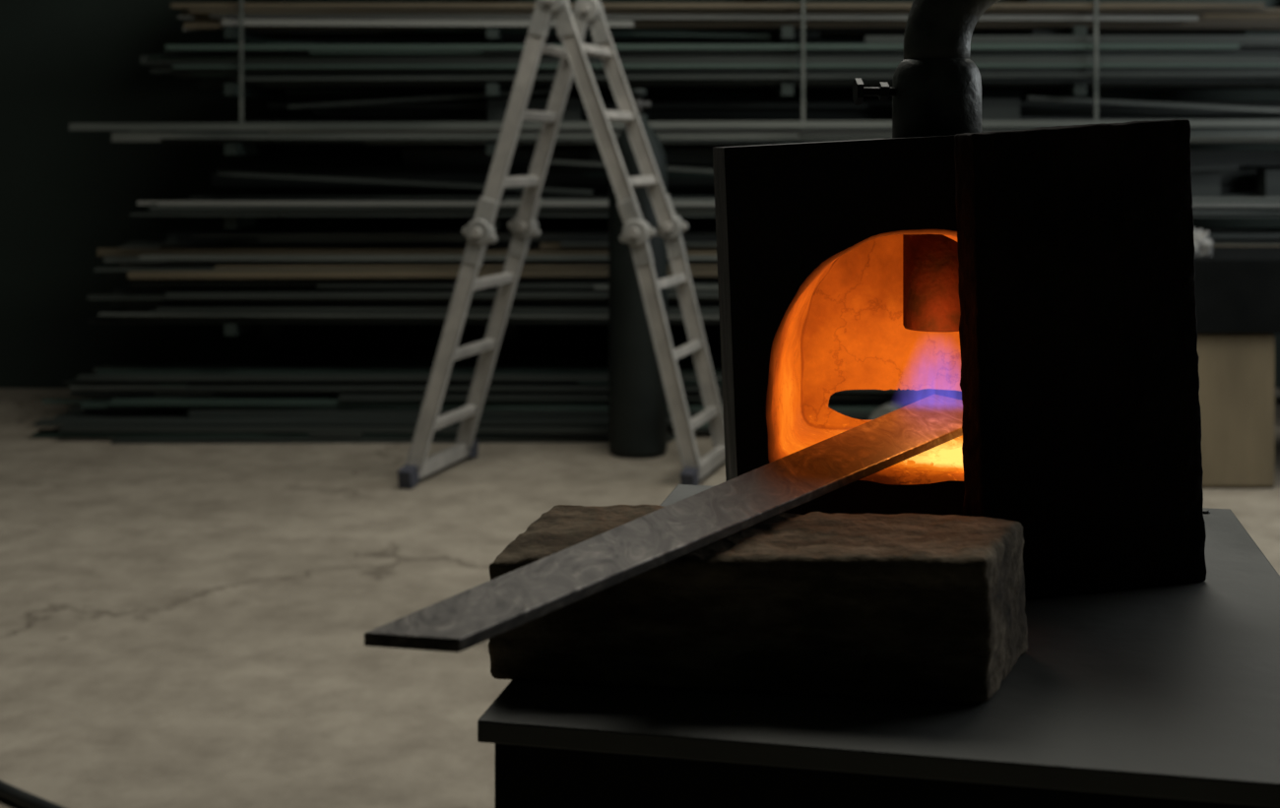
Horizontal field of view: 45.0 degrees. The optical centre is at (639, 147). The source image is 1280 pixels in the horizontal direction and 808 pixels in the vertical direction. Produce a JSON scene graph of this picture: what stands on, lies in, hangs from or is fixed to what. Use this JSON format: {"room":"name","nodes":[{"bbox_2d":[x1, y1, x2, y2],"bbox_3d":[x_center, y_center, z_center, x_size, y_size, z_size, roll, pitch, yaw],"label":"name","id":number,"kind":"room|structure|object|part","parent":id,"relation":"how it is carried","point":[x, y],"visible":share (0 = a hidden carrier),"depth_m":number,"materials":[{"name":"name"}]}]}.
{"room":"blacksmith workshop","nodes":[
{"label":"blacksmith workshop","id":0,"kind":"room"},
{"bbox_2d":[0,388,1279,807],"bbox_3d":[0.400,1.250,2.600,9.600,0.100,10.600,0,0,0],"label":"floor","id":1,"kind":"structure","parent":0,"point":[182,625],"depth_m":4.08,"materials":[{"name":"concrete"}]},
{"bbox_2d":[0,780,64,807],"bbox_3d":[-1.584,1.187,3.308,0.119,0.026,1.648,0,0,-42],"label":"hose","id":2,"kind":"object","parent":1,"relation":"on","point":[13,795],"visible":1,"depth_m":2.80,"materials":[{"name":"black rubber"}]},
{"bbox_2d":[397,0,725,489],"bbox_3d":[-0.242,0.312,5.685,1.216,1.773,0.634,0,0,0],"label":"ladder","id":3,"kind":"object","parent":1,"relation":"on","point":[571,27],"visible":0.98,"depth_m":5.53,"materials":[{"name":"metal"}]},
{"bbox_2d":[608,88,667,459],"bbox_3d":[-0.008,0.485,6.060,0.230,1.430,0.230,0,0,0],"label":"gas cylinder","id":4,"kind":"object","parent":1,"relation":"on","point":[637,399],"visible":0.68,"depth_m":5.96,"materials":[{"name":"paint"}]},
{"bbox_2d":[32,0,1279,444],"bbox_3d":[0.433,-0.108,6.798,5.934,2.634,1.105,0,0,0],"label":"storage rack","id":5,"kind":"object","parent":1,"relation":"on","point":[273,277],"visible":0.48,"depth_m":6.51,"materials":[{"name":"metal"}]},
{"bbox_2d":[477,484,1279,807],"bbox_3d":[0.169,0.724,0.872,0.389,0.952,0.484,0,0,12],"label":"work table","id":6,"kind":"object","parent":1,"relation":"on","point":[1159,696],"visible":0.6,"depth_m":0.67,"materials":[{"name":"black metal"}]},
{"bbox_2d":[488,505,1028,703],"bbox_3d":[0.060,0.216,0.744,0.255,0.068,0.085,0,0,8],"label":"firebrick","id":7,"kind":"object","parent":6,"relation":"on","point":[920,608],"visible":0.87,"depth_m":0.71,"materials":[{"name":"brown brick"}]},
{"bbox_2d":[364,394,962,652],"bbox_3d":[0.073,0.177,0.798,0.058,0.018,0.564,0,0,32],"label":"bar","id":8,"kind":"object","parent":7,"relation":"on","point":[469,618],"visible":0.92,"depth_m":0.71,"materials":[{"name":"grey metal"}]},
{"bbox_2d":[712,0,1206,600],"bbox_3d":[0.249,0.049,0.975,0.398,0.401,0.260,0,0,0],"label":"gas forge","id":9,"kind":"object","parent":6,"relation":"on","point":[1044,277],"visible":0.91,"depth_m":0.88,"materials":[{"name":"metal"}]},
{"bbox_3d":[0.251,0.117,0.878,0.151,0.267,0.027,0,0,-18],"label":"door","id":10,"kind":"part","parent":9,"relation":"part of","materials":[{"name":"black metal"}]},
{"bbox_2d":[1194,246,1279,488],"bbox_3d":[2.450,0.795,5.750,2.500,0.810,0.700,0,0,0],"label":"workbench","id":11,"kind":"object","parent":1,"relation":"on","point":[1238,288],"visible":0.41,"depth_m":5.43,"materials":[{"name":"beige wood"}]},
{"bbox_2d":[1193,228,1213,257],"bbox_3d":[1.974,0.336,5.556,0.179,0.108,0.208,0,0,0],"label":"rag","id":12,"kind":"object","parent":11,"relation":"on","point":[1202,245],"visible":0.37,"depth_m":5.48,"materials":[{"name":"fabric"}]},
{"bbox_2d":[0,0,1279,388],"bbox_3d":[0.400,-0.900,7.800,9.200,4.200,0.200,0,0,0],"label":"wall","id":13,"kind":"structure","parent":0,"point":[66,196],"depth_m":7.70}
]}

